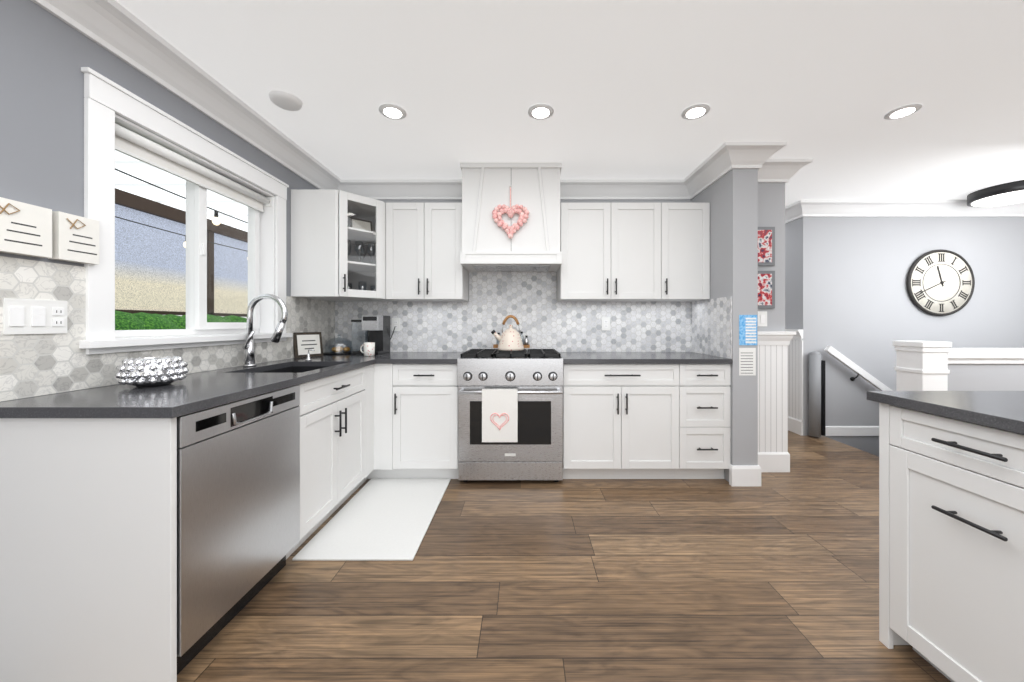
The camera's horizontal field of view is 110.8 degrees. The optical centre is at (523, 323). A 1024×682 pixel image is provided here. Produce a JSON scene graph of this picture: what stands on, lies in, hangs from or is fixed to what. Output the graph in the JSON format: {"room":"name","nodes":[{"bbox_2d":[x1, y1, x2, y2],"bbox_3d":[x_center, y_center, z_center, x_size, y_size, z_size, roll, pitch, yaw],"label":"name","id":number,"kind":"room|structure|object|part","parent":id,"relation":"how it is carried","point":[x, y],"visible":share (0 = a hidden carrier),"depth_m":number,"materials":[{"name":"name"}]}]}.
{"room":"kitchen","nodes":[
{"label":"kitchen","id":0,"kind":"room"},
{"bbox_2d":[0,0,317,401],"bbox_3d":[-1.800,-0.045,0.385,0.160,2.440,5.970,0,0,0],"label":"wall","id":1,"kind":"structure","parent":0,"point":[45,56],"depth_m":1.29,"materials":[{"name":"grey paint"}]},
{"bbox_2d":[0,197,98,264],"bbox_3d":[-1.697,-0.321,1.249,0.045,0.172,0.298,0,0,0],"label":"signs","id":2,"kind":"object","parent":1,"relation":"attached to","point":[26,229],"visible":0.98,"depth_m":1.25,"materials":[{"name":"white wood"}]},
{"bbox_2d":[0,256,335,401],"bbox_3d":[-1.716,0.016,2.075,0.008,0.476,2.250,0,0,0],"label":"tile backsplash","id":3,"kind":"structure","parent":1,"relation":"attached to","point":[32,365],"depth_m":1.33,"materials":[{"name":"tile"}]},
{"bbox_2d":[3,298,66,334],"bbox_3d":[-1.707,-0.025,1.240,0.010,0.120,0.160,0,0,0],"label":"outlet","id":4,"kind":"object","parent":3,"relation":"attached to","point":[26,316],"depth_m":1.23,"materials":[{"name":"white plastic"}]},
{"bbox_2d":[79,67,291,354],"bbox_3d":[-1.772,-0.439,1.955,0.205,1.117,1.190,0,0,0],"label":"window","id":5,"kind":"structure","parent":1,"relation":"in","point":[108,103],"depth_m":1.79,"materials":[{"name":"white wood"}]},
{"bbox_3d":[-1.829,-0.406,1.955,0.093,0.934,0.946,0,0,0],"label":"window frame vinyl","id":6,"kind":"part","parent":5,"relation":"part of","materials":[{"name":"white plastic"}]},
{"bbox_2d":[115,123,271,211],"bbox_3d":[-1.760,-0.816,1.955,0.056,0.111,0.942,0,0,0],"label":"roll","id":7,"kind":"object","parent":5,"relation":"attached to","point":[139,147],"visible":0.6,"depth_m":1.83,"materials":[{"name":"white fabric"}]},
{"bbox_2d":[31,0,342,190],"bbox_3d":[-1.658,-1.196,0.305,0.124,0.135,5.810,0,0,0],"label":"crown molding","id":8,"kind":"structure","parent":1,"relation":"attached to","point":[117,29],"depth_m":1.70,"materials":[{"name":"white wood"}]},
{"bbox_2d":[380,200,690,202],"bbox_3d":[-0.010,-0.045,3.290,3.420,2.440,0.160,0,0,0],"label":"wall","id":9,"kind":"structure","parent":0,"point":[561,201],"depth_m":3.21,"materials":[{"name":"grey paint"}]},
{"bbox_2d":[291,189,398,301],"bbox_3d":[-1.425,-0.596,2.902,0.587,0.788,0.612,0,0,0],"label":"upper cabinet","id":10,"kind":"object","parent":9,"relation":"attached to","point":[325,266],"visible":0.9,"depth_m":2.60,"materials":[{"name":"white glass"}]},
{"bbox_2d":[348,217,375,290],"bbox_3d":[-1.387,-0.553,2.957,0.300,0.663,0.279,0,0,0],"label":"contents","id":11,"kind":"object","parent":10,"relation":"in","point":[365,226],"depth_m":2.97,"materials":[{"name":"clear glass"}]},
{"bbox_2d":[386,203,468,301],"bbox_3d":[-0.815,-0.596,3.025,0.627,0.788,0.365,0,0,0],"label":"upper cabinet","id":12,"kind":"object","parent":9,"relation":"attached to","point":[423,246],"visible":0.98,"depth_m":2.89,"materials":[{"name":"white wood"}]},
{"bbox_2d":[460,162,561,271],"bbox_3d":[-0.101,-0.865,2.982,0.796,0.797,0.453,0,0,0],"label":"range hood","id":13,"kind":"object","parent":9,"relation":"attached to","point":[531,245],"visible":0.98,"depth_m":2.77,"materials":[{"name":"white wood"}]},
{"bbox_2d":[492,185,528,238],"bbox_3d":[-0.104,-0.871,2.740,0.289,0.421,0.043,0,0,0],"label":"heart wreath","id":14,"kind":"object","parent":13,"relation":"hanging from","point":[510,212],"visible":0.98,"depth_m":2.73,"materials":[{"name":"pink plastic"}]},
{"bbox_2d":[336,272,687,351],"bbox_3d":[-0.100,-0.138,3.206,3.239,0.784,0.008,0,0,0],"label":"tile backsplash","id":15,"kind":"structure","parent":9,"relation":"attached to","point":[531,297],"depth_m":3.20,"materials":[{"name":"tile"}]},
{"bbox_2d":[392,318,399,330],"bbox_3d":[-1.160,0.004,3.197,0.075,0.120,0.010,0,0,0],"label":"outlet","id":16,"kind":"object","parent":15,"relation":"attached to","point":[395,321],"depth_m":3.20,"materials":[{"name":"white plastic"}]},
{"bbox_2d":[602,317,609,330],"bbox_3d":[0.742,-0.001,3.197,0.075,0.120,0.010,0,0,0],"label":"outlet","id":17,"kind":"object","parent":15,"relation":"attached to","point":[605,320],"depth_m":3.20,"materials":[{"name":"white plastic"}]},
{"bbox_2d":[343,179,695,199],"bbox_3d":[-0.025,-1.196,3.148,3.090,0.135,0.124,0,0,0],"label":"crown molding","id":18,"kind":"structure","parent":9,"relation":"attached to","point":[378,189],"depth_m":3.15,"materials":[{"name":"white wood"}]},
{"bbox_2d":[557,203,709,301],"bbox_3d":[0.908,-0.596,3.025,1.218,0.788,0.365,0,0,0],"label":"upper cabinet","id":19,"kind":"object","parent":9,"relation":"attached to","point":[635,252],"visible":1,"depth_m":2.89,"materials":[{"name":"white wood"}]},
{"bbox_2d":[177,430,950,681],"bbox_3d":[2.810,1.235,1.880,9.380,0.120,8.960,0,0,0],"label":"floor","id":20,"kind":"structure","parent":0,"point":[774,577],"depth_m":1.53,"materials":[{"name":"brown wood"}]},
{"bbox_2d":[177,385,299,674],"bbox_3d":[-1.379,0.736,1.423,0.595,0.878,0.597,0,0,0],"label":"dishwasher","id":21,"kind":"object","parent":20,"relation":"on","point":[238,501],"visible":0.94,"depth_m":1.32,"materials":[{"name":"silver metal"}]},
{"bbox_2d":[300,364,387,499],"bbox_3d":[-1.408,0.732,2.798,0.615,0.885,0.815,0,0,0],"label":"base cabinet","id":22,"kind":"object","parent":20,"relation":"on","point":[345,446],"depth_m":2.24,"materials":[{"name":"wood"}]},
{"bbox_2d":[0,352,395,419],"bbox_3d":[-1.393,0.272,2.140,0.637,0.034,2.121,0,0,0],"label":"countertop","id":23,"kind":"structure","parent":22,"relation":"on","point":[199,391],"depth_m":1.28,"materials":[{"name":"grey stone"}]},
{"bbox_2d":[115,356,188,386],"bbox_3d":[-1.540,0.197,1.470,0.212,0.114,0.209,0,0,0],"label":"bowl","id":24,"kind":"object","parent":23,"relation":"on","point":[149,371],"visible":1,"depth_m":1.41,"materials":[{"name":"silver metal"}]},
{"bbox_2d":[243,294,287,366],"bbox_3d":[-1.548,0.036,2.105,0.258,0.436,0.095,0,0,0],"label":"faucet","id":25,"kind":"object","parent":23,"relation":"on","point":[248,347],"visible":1,"depth_m":2.11,"materials":[{"name":"silver metal"}]},
{"bbox_2d":[293,332,322,357],"bbox_3d":[-1.655,0.159,2.710,0.044,0.191,0.210,0,0,28],"label":"sign frame","id":26,"kind":"object","parent":23,"relation":"on","point":[303,342],"visible":0.98,"depth_m":2.70,"materials":[{"name":"brown wood"}]},
{"bbox_2d":[305,349,314,360],"bbox_3d":[-1.491,0.215,2.460,0.062,0.077,0.043,0,0,0],"label":"soap pump","id":27,"kind":"object","parent":23,"relation":"on","point":[308,357],"visible":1,"depth_m":2.45,"materials":[{"name":"silver metal"}]},
{"bbox_2d":[323,334,351,354],"bbox_3d":[-1.585,0.172,3.030,0.246,0.165,0.246,0,0,0],"label":"cake dome","id":28,"kind":"object","parent":23,"relation":"on","point":[337,350],"visible":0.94,"depth_m":2.99,"materials":[{"name":"clear glass"}]},
{"bbox_2d":[360,342,374,355],"bbox_3d":[-1.251,0.202,2.820,0.116,0.105,0.084,0,0,0],"label":"mug","id":29,"kind":"object","parent":23,"relation":"on","point":[369,348],"visible":1,"depth_m":2.79,"materials":[{"name":"white ceramic"}]},
{"bbox_2d":[351,315,395,354],"bbox_3d":[-1.306,0.091,3.044,0.298,0.325,0.284,0,0,0],"label":"coffee maker","id":30,"kind":"object","parent":23,"relation":"on","point":[376,328],"visible":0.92,"depth_m":3.01,"materials":[{"name":"silver metal"}]},
{"bbox_2d":[376,352,463,363],"bbox_3d":[-0.779,0.272,2.883,0.592,0.034,0.636,0,0,0],"label":"countertop","id":31,"kind":"structure","parent":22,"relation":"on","point":[401,357],"depth_m":2.60,"materials":[{"name":"grey stone"}]},
{"bbox_2d":[292,478,450,560],"bbox_3d":[-0.850,1.169,2.209,0.600,0.012,0.918,0,0,0],"label":"mat","id":32,"kind":"object","parent":20,"relation":"on","point":[381,519],"visible":0.98,"depth_m":2.06,"materials":[{"name":"white fabric"}]},
{"bbox_2d":[388,364,457,478],"bbox_3d":[-0.724,0.732,2.898,0.481,0.885,0.616,0,0,0],"label":"base cabinet","id":33,"kind":"object","parent":20,"relation":"on","point":[423,398],"depth_m":2.60,"materials":[{"name":"wood"}]},
{"bbox_2d":[457,348,562,481],"bbox_3d":[-0.098,0.694,2.829,0.760,0.962,0.682,0,0,0],"label":"range","id":34,"kind":"object","parent":20,"relation":"on","point":[534,376],"visible":0.98,"depth_m":2.56,"materials":[{"name":"silver metal"}]},
{"bbox_2d":[482,389,517,441],"bbox_3d":[-0.170,0.646,2.497,0.250,0.368,0.050,0,0,0],"label":"tea towel","id":35,"kind":"object","parent":34,"relation":"hanging from","point":[499,415],"visible":1,"depth_m":2.48,"materials":[{"name":"fabric"}]},
{"bbox_2d":[491,315,523,350],"bbox_3d":[-0.138,0.071,2.950,0.277,0.293,0.221,0,0,0],"label":"kettle","id":36,"kind":"object","parent":34,"relation":"on","point":[509,339],"visible":1,"depth_m":2.89,"materials":[{"name":"ceramic"}]},
{"bbox_2d":[493,332,529,347],"bbox_3d":[-0.110,0.140,3.134,0.320,0.144,0.068,0,0,0],"label":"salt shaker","id":37,"kind":"object","parent":34,"relation":"on","point":[526,344],"visible":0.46,"depth_m":3.12,"materials":[{"name":"brown wood"}]},
{"bbox_2d":[563,360,683,478],"bbox_3d":[0.715,0.732,2.898,0.852,0.885,0.616,0,0,0],"label":"base cabinet","id":38,"kind":"object","parent":20,"relation":"on","point":[621,421],"depth_m":2.60,"materials":[{"name":"wood"}]},
{"bbox_2d":[559,352,731,363],"bbox_3d":[0.898,0.272,2.883,1.224,0.034,0.636,0,0,0],"label":"countertop","id":39,"kind":"structure","parent":38,"relation":"on","point":[568,357],"depth_m":2.60,"materials":[{"name":"grey stone"}]},
{"bbox_2d":[684,364,730,478],"bbox_3d":[1.299,0.732,2.898,0.435,0.885,0.616,0,0,0],"label":"base cabinet","id":40,"kind":"object","parent":20,"relation":"on","point":[707,390],"depth_m":2.60,"materials":[{"name":"wood"}]},
{"bbox_2d":[893,341,951,390],"bbox_3d":[3.260,0.659,2.900,0.232,1.032,0.232,0,0,0],"label":"newel post","id":41,"kind":"object","parent":20,"relation":"on","point":[921,365],"visible":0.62,"depth_m":2.80,"materials":[{"name":"white wood"}]},
{"bbox_2d":[867,399,1023,681],"bbox_3d":[1.773,0.732,0.044,0.988,0.885,2.534,0,0,0],"label":"kitchen island","id":42,"kind":"object","parent":20,"relation":"on","point":[951,536],"depth_m":1.09,"materials":[{"name":"wood"}]},
{"bbox_2d":[866,391,1023,430],"bbox_3d":[1.796,0.270,0.018,1.002,0.034,2.636,0,0,0],"label":"island countertop","id":43,"kind":"structure","parent":42,"relation":"on","point":[1004,408],"depth_m":1.15,"materials":[{"name":"grey stone"}]},
{"bbox_2d":[115,0,1023,206],"bbox_3d":[2.890,-1.315,1.880,9.540,0.100,8.960,0,0,0],"label":"ceiling","id":44,"kind":"structure","parent":0,"point":[619,87],"depth_m":1.84,"materials":[{"name":"paint"}]},
{"bbox_2d":[269,90,302,110],"bbox_3d":[-1.340,-1.250,1.990,0.159,0.029,0.159,0,0,-9],"label":"ceiling speaker","id":45,"kind":"object","parent":44,"relation":"in","point":[292,102],"depth_m":1.96,"materials":[{"name":"white plastic"}]},
{"bbox_2d":[379,103,406,119],"bbox_3d":[-0.780,-1.258,2.100,0.155,0.011,0.155,0,0,-24],"label":"recessed light","id":46,"kind":"object","parent":44,"relation":"in","point":[392,111],"depth_m":2.08,"materials":[{"name":"white"}]},
{"bbox_2d":[528,103,553,119],"bbox_3d":[0.100,-1.258,2.100,0.155,0.011,0.155,0,0,-6],"label":"recessed light","id":47,"kind":"object","parent":44,"relation":"in","point":[541,111],"depth_m":2.08,"materials":[{"name":"white"}]},
{"bbox_2d":[681,103,709,119],"bbox_3d":[1.020,-1.258,2.100,0.155,0.011,0.155,0,0,-6],"label":"recessed light","id":48,"kind":"object","parent":44,"relation":"in","point":[695,111],"depth_m":2.08,"materials":[{"name":"white"}]},
{"bbox_2d":[884,103,921,119],"bbox_3d":[2.250,-1.258,2.100,0.155,0.011,0.155,0,0,-6],"label":"recessed light","id":49,"kind":"object","parent":44,"relation":"in","point":[905,110],"depth_m":2.08,"materials":[{"name":"white"}]},
{"bbox_2d":[967,180,1023,206],"bbox_3d":[4.560,-1.210,3.300,0.530,0.109,0.530,0,0,0],"label":"ceiling lamp","id":50,"kind":"object","parent":44,"relation":"attached to","point":[1005,194],"visible":1,"depth_m":3.27,"materials":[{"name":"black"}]},
{"bbox_2d":[691,169,757,481],"bbox_3d":[1.610,-0.045,2.890,0.180,2.440,0.640,0,0,0],"label":"wall","id":51,"kind":"structure","parent":0,"point":[731,197],"depth_m":2.57,"materials":[{"name":"grey paint"}]},
{"bbox_2d":[688,296,731,358],"bbox_3d":[1.516,0.026,2.890,0.008,0.456,0.620,0,0,0],"label":"tile backsplash","id":52,"kind":"structure","parent":51,"relation":"attached to","point":[709,320],"depth_m":2.85,"materials":[{"name":"tile"}]},
{"bbox_2d":[683,141,746,195],"bbox_3d":[1.473,-1.196,2.758,0.153,0.135,0.624,0,0,0],"label":"crown molding","id":53,"kind":"structure","parent":51,"relation":"attached to","point":[731,155],"depth_m":2.67,"materials":[{"name":"white wood"}]},
{"bbox_2d":[739,315,756,374],"bbox_3d":[1.630,0.155,2.568,0.130,0.440,0.003,0,0,0],"label":"sign","id":54,"kind":"object","parent":51,"relation":"attached to","point":[747,336],"visible":1,"depth_m":2.57,"materials":[{"name":"white paper"}]},
{"bbox_2d":[735,141,790,171],"bbox_3d":[1.687,-1.196,2.518,0.274,0.135,0.144,0,0,0],"label":"crown molding","id":55,"kind":"structure","parent":51,"relation":"attached to","point":[759,153],"depth_m":2.52,"materials":[{"name":"white wood"}]},
{"bbox_2d":[758,158,798,182],"bbox_3d":[1.880,-1.196,2.750,0.360,0.135,0.140,0,0,0],"label":"crown molding","id":56,"kind":"structure","parent":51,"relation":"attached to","point":[784,175],"depth_m":2.78,"materials":[{"name":"white wood"}]},
{"bbox_2d":[758,183,784,330],"bbox_3d":[1.893,-0.045,4.510,0.385,2.440,3.380,0,0,0],"label":"wall","id":57,"kind":"structure","parent":0,"point":[771,204],"depth_m":2.82,"materials":[{"name":"grey paint"}]},
{"bbox_2d":[758,311,766,325],"bbox_3d":[1.900,-0.040,2.815,0.075,0.120,0.010,0,0,0],"label":"outlet","id":58,"kind":"object","parent":57,"relation":"attached to","point":[762,315],"depth_m":2.81,"materials":[{"name":"white plastic"}]},
{"bbox_2d":[758,227,774,265],"bbox_3d":[1.873,-0.617,2.809,0.235,0.307,0.021,0,0,0],"label":"picture","id":59,"kind":"object","parent":57,"relation":"attached to","point":[766,257],"depth_m":2.80},
{"bbox_2d":[758,271,774,307],"bbox_3d":[1.873,-0.273,2.809,0.235,0.299,0.021,0,0,0],"label":"picture","id":60,"kind":"object","parent":57,"relation":"attached to","point":[766,279],"depth_m":2.80},
{"bbox_2d":[758,329,802,471],"bbox_3d":[2.320,0.618,4.335,1.240,1.115,3.130,0,0,0],"label":"wainscoting","id":61,"kind":"structure","parent":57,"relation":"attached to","point":[780,384],"depth_m":2.81,"materials":[{"name":"white wood"}]},
{"bbox_2d":[799,158,812,169],"bbox_3d":[2.134,-1.196,4.448,0.148,0.135,3.503,0,0,0],"label":"crown molding","id":62,"kind":"structure","parent":57,"relation":"attached to","point":[803,162],"depth_m":2.70,"materials":[{"name":"white wood"}]},
{"bbox_2d":[785,221,791,328],"bbox_3d":[3.020,-0.045,5.040,0.160,2.440,2.320,0,0,0],"label":"wall","id":63,"kind":"structure","parent":0,"point":[788,275],"depth_m":3.93,"materials":[{"name":"grey paint"}]},
{"bbox_2d":[785,206,792,223],"bbox_3d":[2.878,-1.196,4.965,0.124,0.135,2.470,0,0,0],"label":"crown molding","id":64,"kind":"structure","parent":63,"relation":"attached to","point":[786,221],"depth_m":3.89,"materials":[{"name":"white wood"}]},
{"bbox_2d":[792,217,1023,456],"bbox_3d":[5.220,0.955,3.800,4.560,4.440,0.160,0,0,0],"label":"wall","id":65,"kind":"structure","parent":0,"point":[852,301],"depth_m":3.72,"materials":[{"name":"grey paint"}]},
{"bbox_2d":[729,426,878,485],"bbox_3d":[2.822,1.103,3.137,2.636,0.145,1.166,0,0,0],"label":"baseboard","id":66,"kind":"structure","parent":65,"relation":"attached to","point":[744,475],"depth_m":2.57,"materials":[{"name":"white wood"}]},
{"bbox_2d":[809,351,824,436],"bbox_3d":[3.022,0.720,3.655,0.125,0.870,0.100,0,0,0],"label":"post","id":67,"kind":"object","parent":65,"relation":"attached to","point":[816,396],"visible":1,"depth_m":3.62,"materials":[{"name":"grey metal"}]},
{"bbox_2d":[824,346,892,390],"bbox_3d":[4.428,1.185,3.671,2.632,1.918,0.096,0,0,0],"label":"handrail","id":68,"kind":"object","parent":65,"relation":"attached to","point":[855,368],"visible":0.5,"depth_m":3.62,"materials":[{"name":"white wood"}]},
{"bbox_2d":[787,200,1023,219],"bbox_3d":[5.158,-1.196,3.658,4.684,0.135,0.124,0,0,0],"label":"crown molding","id":69,"kind":"structure","parent":65,"relation":"attached to","point":[801,208],"depth_m":3.67,"materials":[{"name":"white wood"}]},
{"bbox_2d":[906,249,974,315],"bbox_3d":[4.360,-0.430,3.699,0.700,0.700,0.042,0,0,0],"label":"wall clock","id":70,"kind":"object","parent":65,"relation":"attached to","point":[940,282],"visible":1,"depth_m":3.69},
{"bbox_2d":[948,364,1023,390],"bbox_3d":[5.440,1.725,2.925,4.120,2.900,0.150,0,0,0],"label":"wall","id":71,"kind":"structure","parent":0,"point":[985,377],"depth_m":2.85,"materials":[{"name":"grey paint"}]},
{"bbox_2d":[948,348,1023,363],"bbox_3d":[5.440,0.691,2.925,4.120,0.968,0.220,0,0,0],"label":"trim","id":72,"kind":"structure","parent":71,"relation":"on","point":[985,355],"depth_m":2.83,"materials":[{"name":"white wood"}]},
{"label":"outside","id":73,"kind":"structure","parent":0,"visible":0},
{"bbox_3d":[-5.440,1.235,2.500,7.120,0.080,13.000,0,0,0],"label":"ground","id":74,"kind":"structure","parent":73,"visible":0},
{"bbox_2d":[115,310,246,337],"bbox_3d":[-4.237,0.502,3.113,0.753,1.346,10.227,0,0,0],"label":"hedge","id":75,"kind":"object","parent":74,"relation":"on","point":[135,321],"depth_m":3.84,"materials":[{"name":"green plant"}]},
{"bbox_2d":[115,204,247,316],"bbox_3d":[-4.700,-0.100,2.750,0.120,2.550,9.500,0,0,0],"label":"screen","id":76,"kind":"object","parent":74,"relation":"on","point":[150,270],"depth_m":4.60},
{"bbox_2d":[115,150,247,242],"bbox_3d":[-3.641,-1.560,2.750,3.518,0.370,9.500,0,0,0],"label":"roof","id":77,"kind":"structure","parent":76,"relation":"on","point":[135,193],"depth_m":4.45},
{"bbox_2d":[115,168,185,198],"label":"string lights","id":78,"kind":"object","parent":77,"relation":"hanging from","point":[115,168],"depth_m":2.89,"materials":[{"name":"beige"}]},
{"bbox_2d":[115,216,185,247],"label":"string lights","id":79,"kind":"object","parent":77,"relation":"hanging from","point":[184,244],"depth_m":3.90,"materials":[{"name":"beige"}]},
{"bbox_2d":[207,207,247,224],"label":"string lights","id":80,"kind":"object","parent":77,"relation":"hanging from","point":[215,221],"depth_m":3.54,"materials":[{"name":"beige"}]},
{"bbox_2d":[207,241,247,251],"label":"string lights","id":81,"kind":"object","parent":77,"relation":"hanging from","point":[207,241],"depth_m":4.84,"materials":[{"name":"beige"}]}
]}

